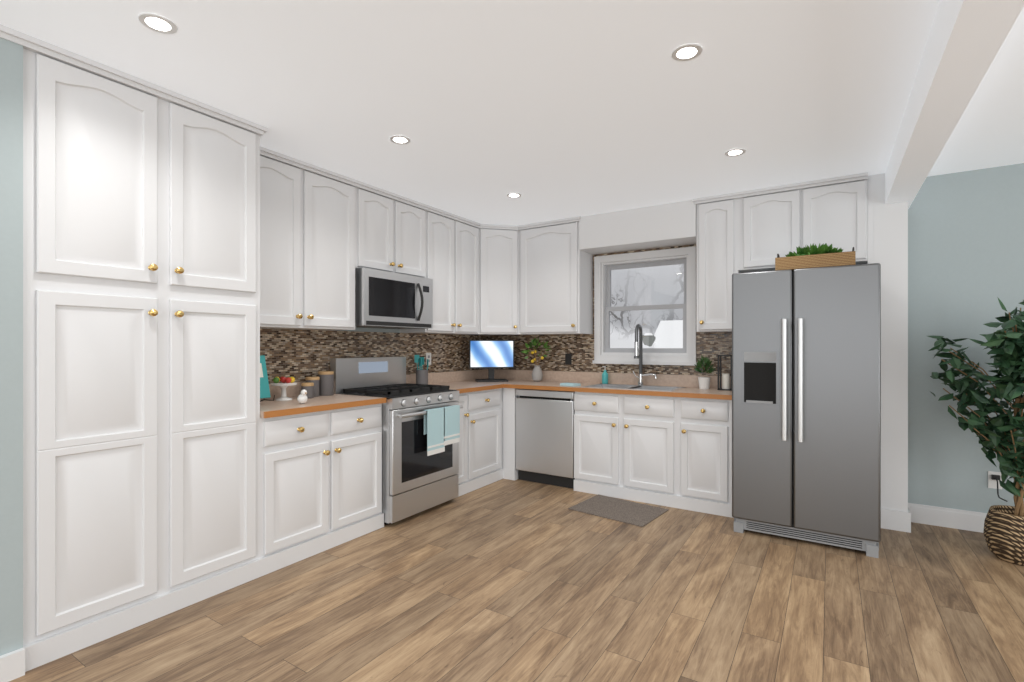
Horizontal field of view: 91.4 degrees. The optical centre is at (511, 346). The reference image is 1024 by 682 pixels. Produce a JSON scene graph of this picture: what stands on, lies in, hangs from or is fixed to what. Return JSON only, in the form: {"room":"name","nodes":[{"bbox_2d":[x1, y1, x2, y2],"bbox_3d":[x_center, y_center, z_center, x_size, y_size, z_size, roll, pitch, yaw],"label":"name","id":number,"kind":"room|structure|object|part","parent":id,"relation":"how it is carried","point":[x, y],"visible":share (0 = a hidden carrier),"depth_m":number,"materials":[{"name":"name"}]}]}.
{"room":"kitchen","nodes":[
{"label":"kitchen","id":0,"kind":"room"},
{"bbox_2d":[0,38,22,655],"bbox_3d":[-2.203,0.031,2.075,0.610,2.498,0.113,0,0,33],"label":"wall","id":1,"kind":"structure","parent":0,"point":[11,346],"depth_m":1.93,"materials":[{"name":"paint"}]},
{"bbox_2d":[0,503,986,681],"bbox_3d":[1.649,1.212,1.990,7.198,0.135,4.153,0,0,33],"label":"baseboard","id":2,"kind":"structure","parent":1,"relation":"attached to","point":[12,665],"depth_m":3.48,"materials":[{"name":"white wood"}]},
{"bbox_2d":[333,327,399,332],"bbox_3d":[-2.402,0.030,2.474,0.150,2.500,7.992,0,0,33],"label":"wall","id":3,"kind":"structure","parent":0,"point":[377,330],"depth_m":4.25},
{"bbox_2d":[268,149,359,331],"bbox_3d":[-1.524,-0.669,3.402,0.328,1.098,0.901,0,0,33],"label":"upper cabinet","id":4,"kind":"object","parent":3,"relation":"attached to","point":[314,211],"depth_m":3.37,"materials":[{"name":"white paint"}]},
{"bbox_2d":[268,368,487,399],"bbox_3d":[-1.079,0.312,4.376,0.020,0.105,3.018,0,0,33],"label":"backsplash","id":5,"kind":"structure","parent":3,"relation":"attached to","point":[472,374],"depth_m":4.88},
{"bbox_2d":[360,181,427,277],"bbox_3d":[-1.079,-0.900,4.101,0.328,0.636,0.758,0,0,33],"label":"upper cabinet","id":6,"kind":"object","parent":3,"relation":"attached to","point":[393,226],"depth_m":3.99,"materials":[{"name":"white paint"}]},
{"bbox_2d":[355,268,432,328],"bbox_3d":[-1.020,-0.363,4.064,0.448,0.423,0.750,0,0,33],"label":"microwave","id":7,"kind":"object","parent":6,"relation":"attached to","point":[387,300],"visible":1,"depth_m":3.90,"materials":[{"name":"silver metal"}]},
{"bbox_2d":[426,353,430,364],"bbox_3d":[-0.803,0.122,4.822,0.006,0.115,0.070,0,0,33],"label":"electrical outlet","id":8,"kind":"object","parent":3,"relation":"attached to","point":[428,355],"visible":0.88,"depth_m":4.82,"materials":[{"name":"white plastic"}]},
{"bbox_2d":[396,205,479,335],"bbox_3d":[-0.668,-0.669,4.747,0.328,1.098,0.772,0,0,33],"label":"upper cabinet","id":9,"kind":"object","parent":3,"relation":"attached to","point":[453,240],"depth_m":4.65,"materials":[{"name":"white paint"}]},
{"bbox_2d":[0,0,1023,225],"bbox_3d":[0.711,-1.270,0.520,7.600,0.100,8.042,0,0,33],"label":"ceiling","id":10,"kind":"structure","parent":0,"point":[548,110],"depth_m":2.35,"materials":[{"name":"white paint"}]},
{"bbox_2d":[138,13,177,33],"bbox_3d":[-1.337,-1.217,1.889,0.124,0.004,0.124,0,0,33],"label":"recessed light","id":11,"kind":"object","parent":10,"relation":"in","point":[155,22],"visible":1,"depth_m":1.89,"materials":[{"name":"white"}]},
{"bbox_2d":[389,135,410,143],"bbox_3d":[-0.660,-1.217,2.952,0.124,0.004,0.124,0,0,33],"label":"recessed light","id":12,"kind":"object","parent":10,"relation":"in","point":[398,139],"visible":1,"depth_m":2.94,"materials":[{"name":"white"}]},
{"bbox_2d":[506,193,521,197],"bbox_3d":[0.016,-1.217,4.040,0.124,0.004,0.124,0,0,33],"label":"recessed light","id":13,"kind":"object","parent":10,"relation":"in","point":[513,195],"visible":1,"depth_m":4.04,"materials":[{"name":"white"}]},
{"bbox_2d":[579,200,695,254],"bbox_3d":[1.165,-1.064,4.565,1.054,0.308,0.328,0,0,33],"label":"soffit","id":14,"kind":"structure","parent":10,"relation":"attached to","point":[661,225],"depth_m":4.43,"materials":[{"name":"white paint"}]},
{"bbox_2d":[671,43,702,61],"bbox_3d":[0.726,-1.217,2.075,0.124,0.004,0.124,0,0,33],"label":"recessed light","id":15,"kind":"object","parent":10,"relation":"in","point":[689,52],"visible":1,"depth_m":2.07,"materials":[{"name":"white"}]},
{"bbox_2d":[724,148,745,155],"bbox_3d":[1.403,-1.217,3.144,0.124,0.004,0.124,0,0,33],"label":"recessed light","id":16,"kind":"object","parent":10,"relation":"in","point":[736,152],"visible":1,"depth_m":3.14,"materials":[{"name":"white"}]},
{"bbox_2d":[885,0,1023,208],"bbox_3d":[0.726,-1.109,0.391,0.155,0.219,7.840,0,0,33],"label":"beam","id":17,"kind":"structure","parent":10,"relation":"attached to","point":[965,40],"depth_m":1.94,"materials":[{"name":"white paint"}]},
{"bbox_2d":[9,479,1023,681],"bbox_3d":[0.711,1.330,0.520,7.600,0.100,8.042,0,0,33],"label":"floor","id":18,"kind":"structure","parent":0,"point":[507,580],"depth_m":2.42,"materials":[{"name":"brown wood"}]},
{"bbox_2d":[8,32,267,671],"bbox_3d":[-1.910,0.031,2.536,0.608,2.498,0.974,0,0,33],"label":"tall cabinet","id":19,"kind":"object","parent":18,"relation":"on","point":[188,262],"depth_m":2.28,"materials":[{"name":"white paint"}]},
{"bbox_2d":[268,400,385,573],"bbox_3d":[-1.406,0.840,3.327,0.608,0.880,0.901,0,0,33],"label":"base cabinet","id":20,"kind":"object","parent":18,"relation":"on","point":[325,468],"depth_m":3.11,"materials":[{"name":"white paint"}]},
{"bbox_2d":[264,394,383,419],"bbox_3d":[-1.401,0.383,3.324,0.620,0.035,0.899,0,0,33],"label":"countertop","id":21,"kind":"structure","parent":20,"relation":"on","point":[292,407],"depth_m":3.19,"materials":[{"name":"brown wood"}]},
{"bbox_2d":[260,355,274,401],"bbox_3d":[-1.586,0.211,3.056,0.225,0.304,0.210,0,0,33],"label":"easel","id":22,"kind":"object","parent":21,"relation":"on","point":[264,389],"visible":0.33,"depth_m":3.13,"materials":[{"name":"teal"}]},
{"bbox_2d":[270,376,296,400],"bbox_3d":[-1.549,0.286,3.394,0.172,0.156,0.172,0,0,33],"label":"cake stand","id":23,"kind":"object","parent":21,"relation":"on","point":[284,383],"visible":1,"depth_m":3.37,"materials":[{"name":"white ceramic"}]},
{"bbox_2d":[297,389,307,403],"bbox_3d":[-1.314,0.318,3.149,0.074,0.092,0.064,0,0,33],"label":"bird figurine","id":24,"kind":"object","parent":21,"relation":"on","point":[302,398],"visible":1,"depth_m":3.13,"materials":[{"name":"white ceramic"}]},
{"bbox_2d":[301,382,313,398],"bbox_3d":[-1.432,0.310,3.503,0.082,0.107,0.081,0,0,33],"label":"canister","id":25,"kind":"object","parent":21,"relation":"on","point":[308,387],"visible":0.79,"depth_m":3.47,"materials":[{"name":"grey"}]},
{"bbox_2d":[305,376,319,396],"bbox_3d":[-1.443,0.293,3.617,0.097,0.142,0.095,0,0,33],"label":"canister","id":26,"kind":"object","parent":21,"relation":"on","point":[314,379],"visible":0.69,"depth_m":3.58,"materials":[{"name":"grey ceramic"}]},
{"bbox_2d":[318,371,333,395],"bbox_3d":[-1.381,0.276,3.714,0.111,0.177,0.110,0,0,33],"label":"canister","id":27,"kind":"object","parent":21,"relation":"on","point":[326,384],"visible":0.98,"depth_m":3.67,"materials":[{"name":"grey ceramic"}]},
{"bbox_2d":[330,357,462,524],"bbox_3d":[-0.889,0.688,3.981,0.742,1.185,0.750,0,0,33],"label":"range","id":28,"kind":"object","parent":18,"relation":"on","point":[420,443],"visible":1,"depth_m":3.79,"materials":[{"name":"silver metal"}]},
{"bbox_3d":[-0.652,0.752,3.830,0.035,0.600,0.742,0,0,33],"label":"door","id":29,"kind":"part","parent":28,"relation":"part of","materials":[{"name":"silver metal"}]},
{"bbox_3d":[-0.637,0.762,3.820,0.002,0.435,0.570,0,0,33],"label":"door glass","id":30,"kind":"part","parent":28,"relation":"part of","materials":[{"name":"black glass"}]},
{"bbox_3d":[-0.606,0.646,3.801,0.072,0.338,0.690,0,0,33],"label":"handle","id":31,"kind":"part","parent":28,"relation":"part of","materials":[{"name":"silver metal"}]},
{"bbox_2d":[456,388,503,495],"bbox_3d":[-0.548,0.840,4.672,0.610,0.880,0.775,0,0,33],"label":"base cabinet","id":32,"kind":"object","parent":18,"relation":"on","point":[481,444],"depth_m":4.53,"materials":[{"name":"white paint"}]},
{"bbox_2d":[428,380,519,391],"bbox_3d":[-0.386,0.383,4.917,0.620,0.035,1.361,0,0,33],"label":"countertop","id":33,"kind":"structure","parent":32,"relation":"on","point":[460,385],"depth_m":4.76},
{"bbox_2d":[414,355,428,383],"bbox_3d":[-0.815,0.222,4.526,0.111,0.285,0.109,0,0,33],"label":"utensil crock","id":34,"kind":"object","parent":33,"relation":"on","point":[421,376],"visible":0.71,"depth_m":4.49,"materials":[{"name":"grey ceramic"}]},
{"bbox_2d":[469,340,513,381],"bbox_3d":[-0.211,0.149,5.164,0.470,0.429,0.160,0,0,-13],"label":"tv","id":35,"kind":"object","parent":33,"relation":"on","point":[490,355],"visible":1,"depth_m":5.14,"materials":[{"name":"black"}]},
{"bbox_2d":[504,380,731,399],"bbox_3d":[0.955,0.383,4.513,2.076,0.035,0.600,0,0,33],"label":"countertop","id":36,"kind":"structure","parent":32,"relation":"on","point":[692,393],"depth_m":4.21,"materials":[{"name":"brown wood"}]},
{"bbox_2d":[521,337,549,381],"bbox_3d":[0.248,0.132,5.125,0.345,0.464,0.268,0,0,33],"label":"vase","id":37,"kind":"object","parent":36,"relation":"on","point":[537,374],"visible":1,"depth_m":5.10,"materials":[{"name":"grey stone"}]},
{"bbox_2d":[560,383,580,385],"bbox_3d":[0.537,0.353,4.602,0.160,0.022,0.110,0,0,44],"label":"cloth","id":38,"kind":"object","parent":36,"relation":"on","point":[570,384],"visible":1,"depth_m":4.58,"materials":[{"name":"teal fabric"}]},
{"bbox_2d":[602,366,607,383],"bbox_3d":[0.896,0.278,4.812,0.060,0.167,0.058,0,0,33],"label":"soap bottle","id":39,"kind":"object","parent":36,"relation":"on","point":[604,377],"visible":1,"depth_m":4.79,"materials":[{"name":"teal plastic"}]},
{"bbox_2d":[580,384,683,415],"bbox_3d":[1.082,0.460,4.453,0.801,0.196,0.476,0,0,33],"label":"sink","id":40,"kind":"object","parent":36,"relation":"in","point":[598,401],"depth_m":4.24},
{"bbox_2d":[632,324,659,383],"bbox_3d":[1.194,0.080,4.554,0.240,0.565,0.170,0,0,33],"label":"faucet","id":41,"kind":"object","parent":36,"relation":"on","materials":[{"name":"silver metal"}]},
{"bbox_2d":[694,355,714,388],"bbox_3d":[1.633,0.217,4.245,0.182,0.293,0.177,0,0,33],"label":"potted herb","id":42,"kind":"object","parent":36,"relation":"on","point":[704,382],"visible":1,"depth_m":4.21,"materials":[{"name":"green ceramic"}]},
{"bbox_2d":[717,355,731,390],"bbox_3d":[1.782,0.219,4.165,0.112,0.290,0.112,0,0,33],"label":"lantern","id":43,"kind":"object","parent":36,"relation":"on","point":[725,381],"visible":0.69,"depth_m":4.14,"materials":[{"name":"black"}]},
{"bbox_2d":[504,388,535,479],"bbox_3d":[-0.177,0.840,5.254,0.610,0.880,0.606,0,0,33],"label":"base cabinet","id":44,"kind":"object","parent":18,"relation":"on","point":[509,393],"depth_m":4.80,"materials":[{"name":"white paint"}]},
{"bbox_2d":[515,389,574,488],"bbox_3d":[0.440,0.844,4.839,0.606,0.872,0.570,0,0,33],"label":"dishwasher","id":45,"kind":"object","parent":18,"relation":"on","point":[544,436],"visible":0.85,"depth_m":4.59,"materials":[{"name":"grey metal"}]},
{"bbox_3d":[0.295,0.439,4.612,0.606,0.062,0.032,0,0,33],"label":"panel","id":46,"kind":"part","parent":45,"relation":"part of","materials":[{"name":"silver metal"}]},
{"bbox_2d":[568,494,668,526],"bbox_3d":[0.831,1.276,3.911,0.620,0.008,0.470,0,0,39],"label":"rug","id":47,"kind":"object","parent":18,"relation":"on","point":[628,512],"visible":0.93,"depth_m":3.88,"materials":[{"name":"grey fabric"}]},
{"bbox_2d":[574,428,679,508],"bbox_3d":[1.089,1.055,4.447,0.897,0.450,0.608,0,0,33],"label":"base cabinet","id":48,"kind":"object","parent":18,"relation":"on","point":[610,462],"depth_m":4.16,"materials":[{"name":"white paint"}]},
{"bbox_2d":[668,396,731,455],"bbox_3d":[1.626,0.615,4.105,0.510,0.430,0.608,0,0,33],"label":"base cabinet","id":49,"kind":"object","parent":18,"relation":"on","point":[693,425],"depth_m":3.86,"materials":[{"name":"white paint"}]},
{"bbox_2d":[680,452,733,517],"bbox_3d":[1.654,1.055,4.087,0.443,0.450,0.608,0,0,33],"label":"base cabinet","id":50,"kind":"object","parent":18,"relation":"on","point":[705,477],"depth_m":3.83,"materials":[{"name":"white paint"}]},
{"bbox_2d":[732,263,880,557],"bbox_3d":[2.077,0.390,3.558,0.828,1.780,0.960,0,0,33],"label":"fridge","id":51,"kind":"object","parent":18,"relation":"on","point":[806,404],"visible":1,"depth_m":3.19,"materials":[{"name":"grey metal"}]},
{"bbox_3d":[1.683,0.340,3.371,0.364,1.680,0.070,0,0,33],"label":"door","id":52,"kind":"part","parent":51,"relation":"part of","materials":[{"name":"silver metal"}]},
{"bbox_2d":[775,243,855,270],"bbox_3d":[2.014,-0.595,3.329,0.440,0.187,0.300,0,0,33],"label":"planter box","id":53,"kind":"object","parent":51,"relation":"on","point":[824,255],"visible":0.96,"depth_m":3.23,"materials":[{"name":"wood"}]},
{"bbox_3d":[2.034,0.340,3.147,0.458,1.680,0.070,0,0,33],"label":"door","id":54,"kind":"part","parent":51,"relation":"part of","materials":[{"name":"silver metal"}]},
{"bbox_2d":[874,201,907,511],"bbox_3d":[2.721,0.141,3.611,0.190,2.278,0.265,0,0,33],"label":"wall","id":55,"kind":"structure","parent":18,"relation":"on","point":[891,238],"depth_m":3.49,"materials":[{"name":"white paint"}]},
{"bbox_2d":[866,173,884,263],"bbox_3d":[2.652,-0.869,3.655,0.101,0.698,0.265,0,0,33],"label":"cabinet filler","id":56,"kind":"structure","parent":55,"relation":"attached to","point":[875,189],"depth_m":3.56,"materials":[{"name":"white wood"}]},
{"bbox_2d":[928,297,1023,565],"bbox_3d":[3.023,0.497,2.971,0.869,1.565,0.957,0,0,33],"label":"ficus plant","id":57,"kind":"object","parent":18,"relation":"on","point":[1001,435],"visible":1,"depth_m":2.99,"materials":[{"name":"green plant"}]},
{"bbox_2d":[658,163,1023,512],"bbox_3d":[2.804,0.030,3.806,7.200,2.500,0.150,0,0,33],"label":"wall","id":58,"kind":"structure","parent":0,"point":[965,249],"depth_m":3.51,"materials":[{"name":"paint"}]},
{"bbox_2d":[480,223,519,335],"bbox_3d":[-0.179,-0.669,5.254,0.608,1.098,0.609,0,0,33],"label":"upper cabinet","id":59,"kind":"object","parent":58,"relation":"attached to","point":[499,244],"depth_m":5.02,"materials":[{"name":"white paint"}]},
{"bbox_2d":[520,216,595,335],"bbox_3d":[0.435,-0.669,5.028,0.670,1.098,0.330,0,0,33],"label":"upper cabinet","id":60,"kind":"object","parent":58,"relation":"attached to","point":[557,277],"depth_m":4.88,"materials":[{"name":"white paint"}]},
{"bbox_2d":[565,353,571,364],"bbox_3d":[0.578,0.133,5.123,0.070,0.115,0.004,0,0,33],"label":"outlet","id":61,"kind":"object","parent":58,"relation":"attached to","point":[568,358],"visible":1,"depth_m":5.12,"materials":[{"name":"black plastic"}]},
{"bbox_2d":[494,368,719,387],"bbox_3d":[0.868,0.312,4.929,2.670,0.105,0.020,0,0,33],"label":"backsplash","id":62,"kind":"structure","parent":58,"relation":"attached to","point":[499,373],"depth_m":4.93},
{"bbox_2d":[592,246,697,365],"bbox_3d":[1.256,-0.356,4.745,0.986,1.057,0.170,0,0,33],"label":"window","id":63,"kind":"structure","parent":58,"relation":"in","point":[604,352],"depth_m":4.72,"materials":[{"name":"white"}]},
{"bbox_2d":[692,192,743,335],"bbox_3d":[1.746,-0.669,4.193,0.321,1.098,0.330,0,0,33],"label":"upper cabinet","id":64,"kind":"object","parent":58,"relation":"attached to","point":[717,245],"depth_m":4.06,"materials":[{"name":"white paint"}]},
{"bbox_2d":[740,172,867,272],"bbox_3d":[2.236,-0.912,3.881,0.840,0.613,0.330,0,0,33],"label":"upper cabinet","id":65,"kind":"object","parent":58,"relation":"attached to","point":[774,220],"depth_m":3.74,"materials":[{"name":"white paint"}]},
{"bbox_2d":[988,471,1001,488],"bbox_3d":[3.283,0.912,3.394,0.070,0.115,0.029,0,0,33],"label":"outlet","id":66,"kind":"object","parent":58,"relation":"attached to","point":[992,477],"visible":0.82,"depth_m":3.40,"materials":[{"name":"white plastic"}]},
{"label":"outside","id":67,"kind":"structure","parent":0,"visible":0},
{"bbox_2d":[610,264,683,347],"bbox_3d":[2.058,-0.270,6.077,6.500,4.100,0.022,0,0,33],"label":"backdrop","id":68,"kind":"structure","parent":67,"point":[647,315],"depth_m":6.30,"materials":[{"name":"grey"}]}
]}

